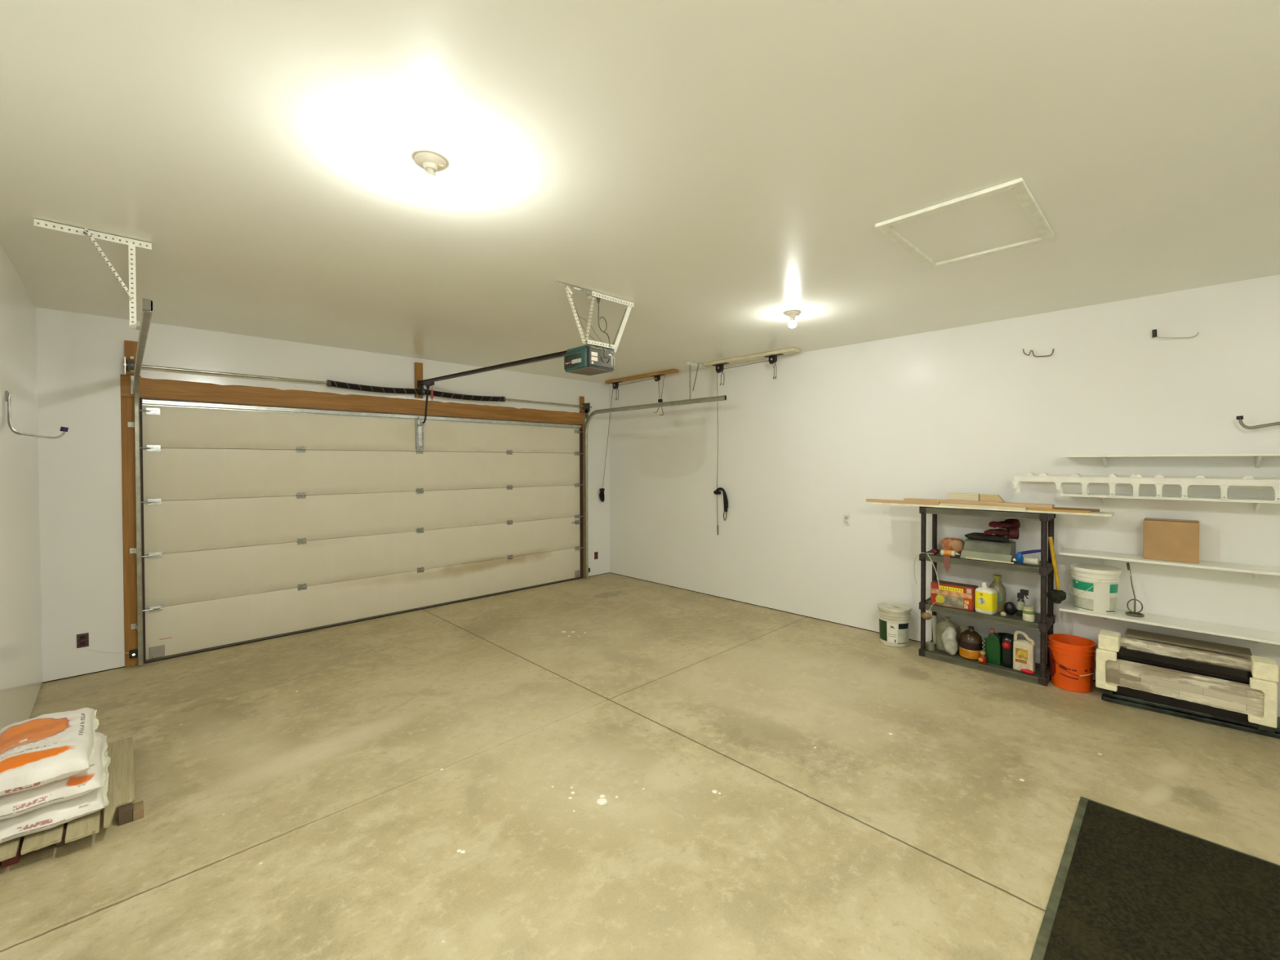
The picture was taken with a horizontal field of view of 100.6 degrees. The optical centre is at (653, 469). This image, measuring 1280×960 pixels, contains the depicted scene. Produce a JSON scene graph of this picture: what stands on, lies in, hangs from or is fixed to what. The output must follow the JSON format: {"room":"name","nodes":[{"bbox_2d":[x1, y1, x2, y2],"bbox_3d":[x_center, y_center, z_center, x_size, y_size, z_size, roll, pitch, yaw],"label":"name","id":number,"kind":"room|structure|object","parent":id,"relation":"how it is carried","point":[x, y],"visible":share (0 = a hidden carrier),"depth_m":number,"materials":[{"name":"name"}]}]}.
{"room":"garage","nodes":[
{"label":"garage","id":0,"kind":"room"},
{"bbox_2d":[0,242,42,729],"bbox_3d":[-2.097,0.244,1.343,8.501,3.040,0.120,1,1,45],"label":"wall","id":1,"kind":"structure","parent":0,"point":[20,612],"depth_m":3.43,"materials":[{"name":"paint"}]},
{"bbox_2d":[5,391,68,438],"bbox_3d":[-3.708,-0.324,3.202,0.047,0.274,0.245,1,1,45],"label":"wall hook","id":2,"kind":"object","parent":1,"relation":"attached to","point":[64,429],"visible":1,"depth_m":3.13,"materials":[{"name":"metal"}]},
{"bbox_2d":[35,306,609,682],"bbox_3d":[-2.886,0.179,6.482,0.120,3.040,6.038,1,1,45],"label":"wall","id":3,"kind":"structure","parent":0,"point":[80,357],"depth_m":4.58,"materials":[{"name":"paint"}]},
{"bbox_2d":[76,632,88,648],"bbox_3d":[-4.810,1.443,4.477,0.009,0.116,0.070,1,1,45],"label":"wall outlet","id":4,"kind":"object","parent":3,"relation":"attached to","point":[82,639],"visible":1,"depth_m":4.47,"materials":[{"name":"black plastic"}]},
{"bbox_2d":[80,635,85,639],"bbox_3d":[-4.808,1.417,4.475,0.004,0.034,0.034,1,1,45],"label":"receptacle","id":5,"kind":"object","parent":4,"relation":"attached to","point":[82,637],"depth_m":4.47,"materials":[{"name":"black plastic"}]},
{"bbox_2d":[80,641,85,645],"bbox_3d":[-4.808,1.469,4.476,0.004,0.034,0.034,1,1,45],"label":"receptacle","id":6,"kind":"object","parent":4,"relation":"attached to","point":[82,643],"depth_m":4.47,"materials":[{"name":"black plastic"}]},
{"bbox_2d":[84,647,137,658],"bbox_3d":[-4.673,1.580,4.583,0.321,0.156,0.058,-1,1,-40],"label":"sensor","id":7,"kind":"object","parent":3,"relation":"attached to","point":[132,653],"visible":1,"depth_m":4.65,"materials":[{"name":"black plastic"}]},
{"bbox_2d":[124,340,137,375],"bbox_3d":[-4.578,-0.976,4.663,0.040,0.294,0.092,1,1,45],"label":"trim","id":8,"kind":"structure","parent":3,"relation":"attached to","point":[130,347],"depth_m":4.64,"materials":[{"name":"wood"}]},
{"bbox_2d":[120,396,143,667],"bbox_3d":[-4.627,0.551,4.721,0.110,2.371,0.128,1,1,45],"label":"trim","id":9,"kind":"structure","parent":3,"relation":"attached to","point":[128,477],"depth_m":4.67,"materials":[{"name":"wood"}]},
{"bbox_2d":[120,374,585,424],"bbox_3d":[-2.884,-0.764,6.450,0.113,0.203,5.065,1,1,45],"label":"door header beam","id":10,"kind":"structure","parent":3,"relation":"attached to","point":[153,387],"depth_m":5.71,"materials":[{"name":"wood"}]},
{"bbox_2d":[123,355,591,413],"bbox_3d":[-2.767,-0.935,6.383,0.132,0.190,5.100,1,1,45],"label":"spring","id":11,"kind":"object","parent":3,"relation":"attached to","point":[420,391],"visible":0.94,"depth_m":5.95,"materials":[{"name":"metal"}]},
{"bbox_2d":[139,397,584,663],"bbox_3d":[-2.812,0.524,6.437,0.151,2.370,4.930,1,1,45],"label":"door","id":12,"kind":"structure","parent":3,"relation":"in","point":[233,570],"depth_m":5.79,"materials":[{"name":"metal"}]},
{"bbox_2d":[414,362,422,398],"bbox_3d":[-2.831,-1.071,6.410,0.040,0.429,0.090,1,1,45],"label":"trim","id":13,"kind":"structure","parent":3,"relation":"attached to","point":[418,366],"depth_m":6.38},
{"bbox_2d":[579,395,584,412],"bbox_3d":[-1.096,-1.000,8.148,0.040,0.234,0.070,1,1,45],"label":"trim","id":14,"kind":"structure","parent":3,"relation":"attached to","point":[581,398],"depth_m":8.12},
{"bbox_2d":[579,424,585,577],"bbox_3d":[-1.125,0.497,8.226,0.110,2.371,0.093,1,1,45],"label":"trim","id":15,"kind":"structure","parent":3,"relation":"attached to","point":[583,424],"depth_m":8.20,"materials":[{"name":"wood"}]},
{"bbox_2d":[594,551,598,559],"bbox_3d":[-0.902,1.362,8.388,0.009,0.116,0.070,1,1,45],"label":"wall outlet","id":16,"kind":"object","parent":3,"relation":"attached to","point":[595,553],"visible":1,"depth_m":8.38,"materials":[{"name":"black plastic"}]},
{"bbox_2d":[0,0,1279,383],"bbox_3d":[0.075,-1.369,3.500,8.501,0.120,6.278,1,1,45],"label":"ceiling","id":17,"kind":"structure","parent":0,"point":[720,170],"depth_m":2.21,"materials":[{"name":"paint"}]},
{"bbox_2d":[33,218,152,665],"bbox_3d":[-3.631,0.208,3.511,3.007,3.044,0.440,1,1,45],"label":"door track","id":18,"kind":"object","parent":17,"relation":"attached to","point":[147,309],"visible":1,"depth_m":3.09,"materials":[{"name":"metal"}]},
{"bbox_2d":[413,151,446,192],"bbox_3d":[-0.930,-1.226,2.218,0.128,0.128,0.128,1,1,45],"label":"light fixture","id":19,"kind":"object","parent":17,"relation":"attached to","point":[432,163],"depth_m":2.19,"materials":[{"name":"ceramic"}]},
{"bbox_2d":[417,281,634,423],"bbox_3d":[-1.638,-0.929,5.141,3.454,0.789,0.766,1,1,45],"label":"garage door opener","id":20,"kind":"object","parent":17,"relation":"hanging from","point":[596,357],"visible":1,"depth_m":4.05,"materials":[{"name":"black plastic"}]},
{"bbox_2d":[587,294,596,300],"bbox_3d":[-0.447,-1.302,4.012,0.078,0.023,0.072,1,1,45],"label":"outlet","id":21,"kind":"object","parent":17,"relation":"attached to","point":[589,296],"visible":0.49,"depth_m":4.00,"materials":[{"name":"white plastic"}]},
{"bbox_2d":[604,368,679,383],"bbox_3d":[-0.200,-1.343,7.735,1.465,0.039,0.090,1,1,45],"label":"board","id":22,"kind":"object","parent":17,"relation":"attached to","point":[674,371],"visible":1,"depth_m":7.65,"materials":[{"name":"wood"}]},
{"bbox_2d":[599,374,665,502],"bbox_3d":[-0.360,-0.401,7.899,0.134,1.848,1.446,-1,1,-42],"label":"pulley hoist","id":23,"kind":"object","parent":22,"relation":"hanging from","point":[615,384],"visible":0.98,"depth_m":8.08,"materials":[{"name":"black metal"}]},
{"bbox_2d":[583,360,726,577],"bbox_3d":[-0.013,0.158,7.327,2.732,3.027,0.375,1,1,45],"label":"door track","id":24,"kind":"object","parent":17,"relation":"attached to","point":[723,397],"visible":0.99,"depth_m":7.79,"materials":[{"name":"metal"}]},
{"bbox_2d":[703,347,799,367],"bbox_3d":[1.139,-1.330,6.348,1.290,0.035,0.140,1,1,45],"label":"board","id":25,"kind":"object","parent":17,"relation":"attached to","point":[791,350],"visible":1,"depth_m":6.26,"materials":[{"name":"beige wood"}]},
{"bbox_2d":[711,353,783,534],"bbox_3d":[1.061,-0.222,6.474,0.258,2.183,1.185,-1,1,-33],"label":"pulley hoist","id":26,"kind":"object","parent":25,"relation":"hanging from","point":[772,358],"visible":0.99,"depth_m":6.71,"materials":[{"name":"black metal"}]},
{"bbox_2d":[784,310,799,328],"bbox_3d":[1.176,-1.260,4.489,0.128,0.128,0.128,1,1,45],"label":"light fixture","id":27,"kind":"object","parent":17,"relation":"attached to","point":[792,322],"depth_m":4.46,"materials":[{"name":"ceramic"}]},
{"bbox_2d":[875,177,1056,269],"bbox_3d":[1.712,-1.294,2.892,0.655,0.022,0.871,1,1,45],"label":"attic hatch","id":28,"kind":"object","parent":17,"relation":"attached to","point":[1006,216],"visible":1,"depth_m":2.84,"materials":[{"name":"white wood"}]},
{"bbox_2d":[0,573,1279,959],"bbox_3d":[-0.087,1.814,3.711,8.981,0.150,6.278,1,1,45],"label":"floor","id":29,"kind":"structure","parent":0,"point":[608,766],"depth_m":2.90,"materials":[{"name":"concrete"}]},
{"bbox_2d":[0,737,143,867],"bbox_3d":[-3.033,1.714,2.767,1.064,0.088,0.530,1,1,45],"label":"pallet","id":30,"kind":"object","parent":29,"relation":"on","point":[121,788],"visible":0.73,"depth_m":2.61,"materials":[{"name":"brown wood"}]},
{"bbox_2d":[0,751,111,843],"bbox_3d":[-3.026,1.613,2.676,0.704,0.114,0.402,1,1,45],"label":"bag","id":31,"kind":"object","parent":30,"relation":"on","point":[50,816],"visible":0.34,"depth_m":2.46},
{"bbox_2d":[0,732,107,819],"bbox_3d":[-3.018,1.499,2.662,0.694,0.123,0.395,1,1,45],"label":"bag","id":32,"kind":"object","parent":31,"relation":"on","point":[12,805],"visible":0.41,"depth_m":2.47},
{"bbox_2d":[0,707,98,796],"bbox_3d":[-3.011,1.375,2.625,0.688,0.155,0.370,1,1,45],"label":"bag","id":33,"kind":"object","parent":32,"relation":"on","point":[43,749],"visible":1,"depth_m":2.52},
{"bbox_2d":[876,602,911,647],"bbox_3d":[2.373,1.530,5.236,0.308,0.366,0.308,1,1,45],"label":"pail","id":34,"kind":"object","parent":29,"relation":"on","point":[894,617],"visible":1,"depth_m":5.13,"materials":[{"name":"plastic"}]},
{"bbox_2d":[918,506,1055,686],"bbox_3d":[2.909,1.029,4.672,0.960,1.377,0.368,1,1,45],"label":"shelf unit","id":35,"kind":"object","parent":29,"relation":"on","point":[1044,622],"depth_m":4.46,"materials":[{"name":"grey plastic"}]},
{"bbox_2d":[919,506,925,513],"bbox_3d":[2.479,0.372,4.873,0.058,0.066,0.058,1,1,45],"label":"socket","id":36,"kind":"object","parent":35,"relation":"attached to","point":[922,509],"depth_m":4.86,"materials":[{"name":"black plastic"}]},
{"bbox_2d":[919,553,927,560],"bbox_3d":[2.480,0.804,4.878,0.058,0.066,0.058,1,1,45],"label":"socket","id":37,"kind":"object","parent":35,"relation":"attached to","point":[922,557],"depth_m":4.85,"materials":[{"name":"black plastic"}]},
{"bbox_2d":[919,601,927,610],"bbox_3d":[2.481,1.254,4.884,0.058,0.066,0.058,1,1,45],"label":"socket","id":38,"kind":"object","parent":35,"relation":"attached to","point":[922,605],"depth_m":4.86,"materials":[{"name":"black plastic"}]},
{"bbox_2d":[913,551,939,613],"bbox_3d":[2.478,1.023,4.818,0.207,0.536,0.076,0,1,26],"label":"hose","id":39,"kind":"object","parent":35,"relation":"hanging from","point":[922,552],"visible":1,"depth_m":4.78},
{"bbox_2d":[920,612,932,619],"bbox_3d":[2.465,1.323,4.793,0.090,0.064,0.072,1,1,45],"label":"ball","id":40,"kind":"object","parent":39,"relation":"hanging from","point":[926,615],"visible":1,"depth_m":4.77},
{"bbox_2d":[925,641,934,650],"bbox_3d":[2.561,1.633,4.913,0.076,0.062,0.076,1,1,45],"label":"tub","id":41,"kind":"object","parent":35,"relation":"on","point":[930,646],"visible":0.99,"depth_m":4.89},
{"bbox_2d":[931,615,937,644],"bbox_3d":[2.675,1.521,5.041,0.044,0.262,0.064,0,1,-16],"label":"pipe offcut","id":42,"kind":"object","parent":35,"relation":"on","point":[934,617],"visible":0.63,"depth_m":5.03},
{"bbox_2d":[931,549,938,555],"bbox_3d":[2.570,0.755,4.851,0.061,0.054,0.048,1,1,45],"label":"ball","id":43,"kind":"object","parent":35,"relation":"on","point":[935,552],"visible":0.98,"depth_m":4.84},
{"bbox_2d":[935,595,944,603],"bbox_3d":[2.589,1.171,4.797,0.072,0.073,0.025,0,1,30],"label":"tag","id":44,"kind":"object","parent":35,"relation":"on","point":[940,598],"visible":0.99,"depth_m":4.79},
{"bbox_2d":[943,555,950,572],"bbox_3d":[2.602,0.844,4.711,0.053,0.150,0.004,1,1,45],"label":"ribbon","id":45,"kind":"object","parent":35,"relation":"hanging from","point":[946,558],"visible":1,"depth_m":4.71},
{"bbox_2d":[936,617,958,651],"bbox_3d":[2.716,1.515,4.908,0.164,0.297,0.150,1,1,45],"label":"plastic jug","id":46,"kind":"object","parent":35,"relation":"on","point":[942,625],"visible":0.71,"depth_m":4.88,"materials":[{"name":"plastic"}]},
{"bbox_2d":[941,626,958,655],"bbox_3d":[2.665,1.538,4.780,0.131,0.254,0.100,1,1,45],"label":"plastic bag","id":47,"kind":"object","parent":35,"relation":"on","point":[949,642],"visible":1,"depth_m":4.74,"materials":[{"name":"plastic"}]},
{"bbox_2d":[940,549,959,556],"bbox_3d":[2.659,0.752,4.748,0.155,0.058,0.058,1,1,45],"label":"tube","id":48,"kind":"object","parent":35,"relation":"on","point":[943,553],"visible":0.94,"depth_m":4.74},
{"bbox_2d":[941,537,964,554],"bbox_3d":[2.740,0.700,4.852,0.192,0.152,0.162,1,1,45],"label":"wrapped bundle","id":49,"kind":"object","parent":35,"relation":"on","point":[956,544],"visible":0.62,"depth_m":4.79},
{"bbox_2d":[930,579,977,611],"bbox_3d":[2.710,1.133,4.789,0.347,0.202,0.143,1,1,45],"label":"carton","id":50,"kind":"object","parent":35,"relation":"on","point":[956,595],"visible":0.95,"depth_m":4.73,"materials":[{"name":"cardboard"}]},
{"bbox_2d":[931,588,973,608],"bbox_3d":[2.662,1.136,4.740,0.340,0.184,0.002,1,1,45],"label":"print","id":51,"kind":"object","parent":50,"relation":"attached to","point":[959,598],"depth_m":4.72},
{"bbox_2d":[932,579,977,588],"bbox_3d":[2.711,1.033,4.789,0.337,0.002,0.132,1,1,45],"label":"print","id":52,"kind":"object","parent":50,"relation":"on","point":[942,584],"depth_m":4.77},
{"bbox_2d":[959,625,968,634],"bbox_3d":[2.863,1.555,4.861,0.110,0.218,0.110,1,1,45],"label":"plastic cup","id":53,"kind":"object","parent":35,"relation":"on","point":[962,628],"visible":0.25,"depth_m":4.87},
{"bbox_2d":[959,626,983,660],"bbox_3d":[2.819,1.530,4.713,0.187,0.272,0.187,1,1,45],"label":"jug","id":54,"kind":"object","parent":35,"relation":"on","point":[971,644],"visible":0.92,"depth_m":4.65,"materials":[{"name":"brown plastic"}]},
{"bbox_2d":[977,650,986,664],"bbox_3d":[2.832,1.615,4.567,0.058,0.106,0.065,1,1,45],"label":"bottle","id":55,"kind":"object","parent":35,"relation":"on","point":[982,659],"visible":1,"depth_m":4.55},
{"bbox_2d":[974,581,997,614],"bbox_3d":[2.871,1.104,4.585,0.121,0.263,0.146,-1,1,-33],"label":"bottle","id":56,"kind":"object","parent":35,"relation":"on","point":[985,597],"visible":1,"depth_m":4.54,"materials":[{"name":"yellow plastic"}]},
{"bbox_2d":[977,597,985,604],"bbox_3d":[2.817,1.131,4.559,0.002,0.054,0.054,-1,1,-33],"label":"picture","id":57,"kind":"object","parent":56,"relation":"attached to","point":[980,600],"depth_m":4.56},
{"bbox_2d":[960,538,1015,564],"bbox_3d":[2.933,0.707,4.641,0.375,0.155,0.305,1,1,45],"label":"case","id":58,"kind":"object","parent":35,"relation":"on","point":[1003,551],"visible":0.86,"depth_m":4.59,"materials":[{"name":"plastic"}]},
{"bbox_2d":[964,532,1009,541],"bbox_3d":[2.950,0.602,4.705,0.347,0.068,0.152,1,1,45],"label":"rag","id":59,"kind":"object","parent":58,"relation":"on","point":[975,535],"visible":0.74,"depth_m":4.68,"materials":[{"name":"fabric"}]},
{"bbox_2d":[983,526,1019,539],"bbox_3d":[3.009,0.545,4.615,0.251,0.110,0.173,0,1,20],"label":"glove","id":60,"kind":"object","parent":59,"relation":"on","point":[1011,533],"visible":0.98,"depth_m":4.54,"materials":[{"name":"red rubber"}]},
{"bbox_2d":[988,518,1020,528],"bbox_3d":[3.002,0.476,4.587,0.251,0.110,0.173,0,1,-17],"label":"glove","id":61,"kind":"object","parent":60,"relation":"on","point":[1010,522],"visible":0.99,"depth_m":4.54,"materials":[{"name":"red rubber"}]},
{"bbox_2d":[983,537,1009,542],"bbox_3d":[2.953,0.601,4.571,0.192,0.030,0.068,1,1,45],"label":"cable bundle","id":62,"kind":"object","parent":58,"relation":"on","point":[987,538],"visible":1,"depth_m":4.54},
{"bbox_2d":[871,502,1114,516],"bbox_3d":[2.832,0.333,4.625,1.775,0.016,0.240,1,1,45],"label":"board","id":63,"kind":"object","parent":35,"relation":"on","point":[1091,513],"visible":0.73,"depth_m":4.35,"materials":[{"name":"wood"}]},
{"bbox_2d":[866,498,940,505],"bbox_3d":[2.333,0.306,4.996,0.655,0.030,0.040,1,1,44],"label":"board","id":64,"kind":"object","parent":63,"relation":"on","point":[879,500],"visible":1,"depth_m":4.96,"materials":[{"name":"wood"}]},
{"bbox_2d":[903,497,1054,509],"bbox_3d":[2.792,0.301,4.640,1.133,0.046,0.095,1,1,45],"label":"board","id":65,"kind":"object","parent":63,"relation":"on","point":[942,501],"visible":0.7,"depth_m":4.51,"materials":[{"name":"wood"}]},
{"bbox_2d":[946,492,980,501],"bbox_3d":[2.788,0.259,4.775,0.250,0.088,0.060,1,1,45],"label":"wood block","id":66,"kind":"object","parent":65,"relation":"on","point":[954,496],"visible":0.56,"depth_m":4.75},
{"bbox_2d":[979,493,1004,502],"bbox_3d":[2.954,0.262,4.615,0.197,0.084,0.050,1,1,45],"label":"wood block","id":67,"kind":"object","parent":65,"relation":"on","point":[983,497],"visible":0.56,"depth_m":4.61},
{"bbox_2d":[938,503,1026,510],"bbox_3d":[2.795,0.317,4.531,0.645,0.018,0.038,1,1,45],"label":"board","id":68,"kind":"object","parent":63,"relation":"on","point":[942,504],"visible":1,"depth_m":4.50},
{"bbox_2d":[1026,507,1090,513],"bbox_3d":[3.165,0.322,4.159,0.395,0.016,0.038,1,1,45],"label":"board","id":69,"kind":"object","parent":63,"relation":"on","point":[1028,508],"visible":1,"depth_m":4.14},
{"bbox_2d":[1054,506,1099,511],"bbox_3d":[3.043,0.316,4.507,1.140,0.020,0.050,1,1,45],"label":"board","id":70,"kind":"object","parent":63,"relation":"on","point":[1055,508],"visible":0.36,"depth_m":4.17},
{"bbox_2d":[985,627,1001,665],"bbox_3d":[2.933,1.521,4.575,0.114,0.293,0.075,1,1,45],"label":"bottle","id":71,"kind":"object","parent":35,"relation":"on","point":[993,642],"visible":0.94,"depth_m":4.55,"materials":[{"name":"plastic"}]},
{"bbox_2d":[988,574,1006,612],"bbox_3d":[3.012,1.079,4.654,0.134,0.310,0.136,1,1,45],"label":"bottle","id":72,"kind":"object","parent":35,"relation":"on","point":[997,584],"visible":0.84,"depth_m":4.60,"materials":[{"name":"plastic"}]},
{"bbox_2d":[996,632,1013,639],"bbox_3d":[3.067,1.554,4.622,0.140,0.225,0.140,1,1,45],"label":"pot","id":73,"kind":"object","parent":35,"relation":"on","point":[1002,635],"visible":0.24,"depth_m":4.67,"materials":[{"name":"plastic"}]},
{"bbox_2d":[1001,635,1013,668],"bbox_3d":[2.986,1.536,4.481,0.084,0.265,0.115,1,1,45],"label":"bottle","id":74,"kind":"object","parent":35,"relation":"on","point":[1007,641],"visible":0.98,"depth_m":4.46,"materials":[{"name":"plastic"}]},
{"bbox_2d":[1004,601,1017,614],"bbox_3d":[3.039,1.181,4.519,0.090,0.110,0.101,1,1,45],"label":"ball","id":75,"kind":"object","parent":35,"relation":"on","point":[1010,608],"visible":1,"depth_m":4.49,"materials":[{"name":"plastic"}]},
{"bbox_2d":[1016,589,1028,616],"bbox_3d":[3.109,1.124,4.474,0.082,0.225,0.059,1,1,45],"label":"spray bottle","id":76,"kind":"object","parent":35,"relation":"on","point":[1020,602],"visible":0.91,"depth_m":4.46,"materials":[{"name":"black plastic"}]},
{"bbox_2d":[1013,630,1035,672],"bbox_3d":[3.071,1.505,4.399,0.148,0.326,0.088,1,1,45],"label":"jug","id":77,"kind":"object","parent":35,"relation":"on","point":[1024,651],"visible":1,"depth_m":4.37,"materials":[{"name":"plastic"}]},
{"bbox_2d":[1015,658,1026,663],"bbox_3d":[3.032,1.581,4.379,0.080,0.027,0.002,1,1,45],"label":"print","id":78,"kind":"object","parent":77,"relation":"attached to","point":[1017,660],"depth_m":4.38},
{"bbox_2d":[1015,648,1027,659],"bbox_3d":[3.033,1.520,4.377,0.085,0.080,0.001,1,1,45],"label":"print","id":79,"kind":"object","parent":77,"relation":"on","point":[1020,653],"depth_m":4.38},
{"bbox_2d":[1012,549,1040,564],"bbox_3d":[3.068,0.717,4.363,0.191,0.133,0.062,1,1,45],"label":"brush","id":80,"kind":"object","parent":35,"relation":"on","point":[1019,556],"visible":0.98,"depth_m":4.37,"materials":[{"name":"blue plastic"}]},
{"bbox_2d":[1020,668,1034,674],"bbox_3d":[3.056,1.652,4.340,0.092,0.036,0.040,1,1,45],"label":"oval dish","id":81,"kind":"object","parent":35,"relation":"on","point":[1024,670],"visible":1,"depth_m":4.33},
{"bbox_2d":[1022,604,1035,622],"bbox_3d":[3.071,1.179,4.346,0.083,0.118,0.083,1,1,45],"label":"jar","id":82,"kind":"object","parent":35,"relation":"on","point":[1028,612],"visible":1,"depth_m":4.32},
{"bbox_2d":[1022,556,1039,565],"bbox_3d":[3.113,0.756,4.377,0.060,0.060,0.100,-1,1,-42],"label":"paper roll","id":83,"kind":"object","parent":35,"relation":"on","point":[1031,561],"visible":1,"depth_m":4.36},
{"bbox_2d":[1038,622,1048,632],"bbox_3d":[3.119,1.261,4.247,0.058,0.066,0.058,1,1,45],"label":"socket","id":84,"kind":"object","parent":35,"relation":"attached to","point":[1042,626],"depth_m":4.23,"materials":[{"name":"black plastic"}]},
{"bbox_2d":[1038,675,1048,686],"bbox_3d":[3.120,1.691,4.253,0.058,0.063,0.058,1,1,45],"label":"socket","id":85,"kind":"object","parent":35,"relation":"attached to","point":[1042,679],"depth_m":4.23,"materials":[{"name":"black plastic"}]},
{"bbox_2d":[1039,512,1048,521],"bbox_3d":[3.117,0.379,4.235,0.058,0.066,0.058,1,1,45],"label":"socket","id":86,"kind":"object","parent":35,"relation":"attached to","point":[1042,517],"depth_m":4.21,"materials":[{"name":"black plastic"}]},
{"bbox_2d":[1039,565,1048,575],"bbox_3d":[3.118,0.811,4.241,0.058,0.066,0.058,1,1,45],"label":"socket","id":87,"kind":"object","parent":35,"relation":"attached to","point":[1043,570],"depth_m":4.22,"materials":[{"name":"black plastic"}]},
{"bbox_2d":[1046,613,1055,623],"bbox_3d":[3.338,1.258,4.466,0.058,0.066,0.058,1,1,45],"label":"socket","id":88,"kind":"object","parent":35,"relation":"attached to","point":[1049,615],"depth_m":4.44,"materials":[{"name":"black plastic"}]},
{"bbox_2d":[1048,633,1096,693],"bbox_3d":[3.321,1.539,4.219,0.304,0.370,0.304,1,1,45],"label":"bucket","id":89,"kind":"object","parent":29,"relation":"on","point":[1072,657],"visible":0.98,"depth_m":4.13,"materials":[{"name":"orange plastic"}]},
{"bbox_2d":[1030,796,1279,959],"bbox_3d":[1.976,1.752,1.824,0.995,0.012,1.835,1,1,45],"label":"floor mat","id":90,"kind":"object","parent":29,"relation":"on","point":[1126,886],"visible":1,"depth_m":2.16,"materials":[{"name":"rubber"}]},
{"bbox_2d":[1095,628,1279,738],"bbox_3d":[3.782,1.479,3.726,1.012,0.500,0.415,1,1,45],"label":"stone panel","id":91,"kind":"object","parent":29,"relation":"on","point":[1223,690],"visible":1,"depth_m":3.67,"materials":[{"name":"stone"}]},
{"bbox_2d":[1101,693,1279,738],"bbox_3d":[3.817,1.713,3.744,0.985,0.032,0.345,1,1,45],"label":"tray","id":92,"kind":"object","parent":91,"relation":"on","point":[1161,708],"depth_m":3.68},
{"bbox_2d":[608,274,1279,716],"bbox_3d":[2.255,0.177,5.699,8.501,3.040,0.120,1,1,45],"label":"wall","id":93,"kind":"structure","parent":0,"point":[935,414],"depth_m":4.96,"materials":[{"name":"paint"}]},
{"bbox_2d":[42,572,1095,683],"bbox_3d":[0.040,1.735,3.583,8.381,0.010,6.278,1,1,45],"label":"trim","id":94,"kind":"structure","parent":93,"relation":"attached to","point":[608,572],"depth_m":6.02,"materials":[{"name":"wood"}]},
{"bbox_2d":[843,515,849,525],"bbox_3d":[2.097,0.553,5.770,0.070,0.116,0.009,1,1,45],"label":"wall outlet","id":95,"kind":"object","parent":93,"relation":"attached to","point":[846,517],"visible":1,"depth_m":5.77,"materials":[{"name":"white plastic"}]},
{"bbox_2d":[1022,348,1053,356],"bbox_3d":[3.277,-0.995,4.524,0.219,0.082,0.039,0,1,31],"label":"wall hook","id":96,"kind":"object","parent":93,"relation":"attached to","point":[1023,348],"visible":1,"depth_m":4.54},
{"bbox_2d":[1058,601,1279,644],"bbox_3d":[4.042,1.162,3.631,1.995,0.100,0.300,1,1,45],"label":"wall shelf","id":97,"kind":"object","parent":93,"relation":"attached to","point":[1230,631],"visible":0.97,"depth_m":3.79,"materials":[{"name":"white wood"}]},
{"bbox_2d":[1046,537,1066,604],"bbox_3d":[3.276,0.819,4.316,0.132,0.527,0.124,1,1,45],"label":"mallet","id":98,"kind":"object","parent":97,"relation":"on","point":[1055,596],"visible":1,"depth_m":4.31,"materials":[{"name":"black wood"}]},
{"bbox_2d":[1069,563,1121,613],"bbox_3d":[3.475,0.937,4.181,0.316,0.337,0.316,1,1,45],"label":"pail","id":99,"kind":"object","parent":97,"relation":"on","point":[1095,586],"visible":1,"depth_m":4.08,"materials":[{"name":"plastic"}]},
{"bbox_2d":[1124,562,1144,617],"bbox_3d":[3.645,0.910,4.020,0.109,0.392,0.109,1,1,45],"label":"mixer","id":100,"kind":"object","parent":97,"relation":"on","point":[1131,613],"visible":1,"depth_m":4.03,"materials":[{"name":"metal"}]},
{"bbox_2d":[1059,547,1279,579],"bbox_3d":[4.041,0.716,3.625,1.995,0.100,0.300,1,1,45],"label":"wall shelf","id":101,"kind":"object","parent":93,"relation":"attached to","point":[1256,570],"visible":1,"depth_m":3.77,"materials":[{"name":"white wood"}]},
{"bbox_2d":[1142,517,1199,563],"bbox_3d":[3.806,0.517,3.907,0.293,0.290,0.195,1,1,45],"label":"cardboard box","id":102,"kind":"object","parent":101,"relation":"on","point":[1166,540],"visible":1,"depth_m":3.84,"materials":[{"name":"cardboard"}]},
{"bbox_2d":[1059,492,1279,512],"bbox_3d":[4.040,0.250,3.619,1.995,0.100,0.300,1,1,45],"label":"wall shelf","id":103,"kind":"object","parent":93,"relation":"attached to","point":[1258,502],"visible":1,"depth_m":3.78,"materials":[{"name":"white wood"}]},
{"bbox_2d":[1012,472,1279,501],"bbox_3d":[3.750,0.118,3.724,2.068,0.162,0.123,1,1,45],"label":"rail","id":104,"kind":"object","parent":103,"relation":"on","point":[1246,482],"visible":1,"depth_m":3.82,"materials":[{"name":"white plastic"}]},
{"bbox_2d":[1060,453,1279,467],"bbox_3d":[4.039,-0.058,3.615,1.995,0.100,0.300,1,1,45],"label":"wall shelf","id":105,"kind":"object","parent":93,"relation":"attached to","point":[1259,456],"visible":1,"depth_m":3.76,"materials":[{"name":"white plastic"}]},
{"bbox_2d":[1151,328,1199,337],"bbox_3d":[3.868,-1.007,3.936,0.253,0.090,0.028,0,1,37],"label":"wall hook","id":106,"kind":"object","parent":93,"relation":"attached to","point":[1153,331],"visible":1,"depth_m":3.99,"materials":[{"name":"metal"}]},
{"bbox_2d":[1235,415,1279,429],"bbox_3d":[4.213,-0.339,3.512,0.480,0.180,0.114,0,1,31],"label":"wall hook","id":107,"kind":"object","parent":93,"relation":"attached to","point":[1240,418],"visible":1,"depth_m":3.61,"materials":[{"name":"grey metal"}]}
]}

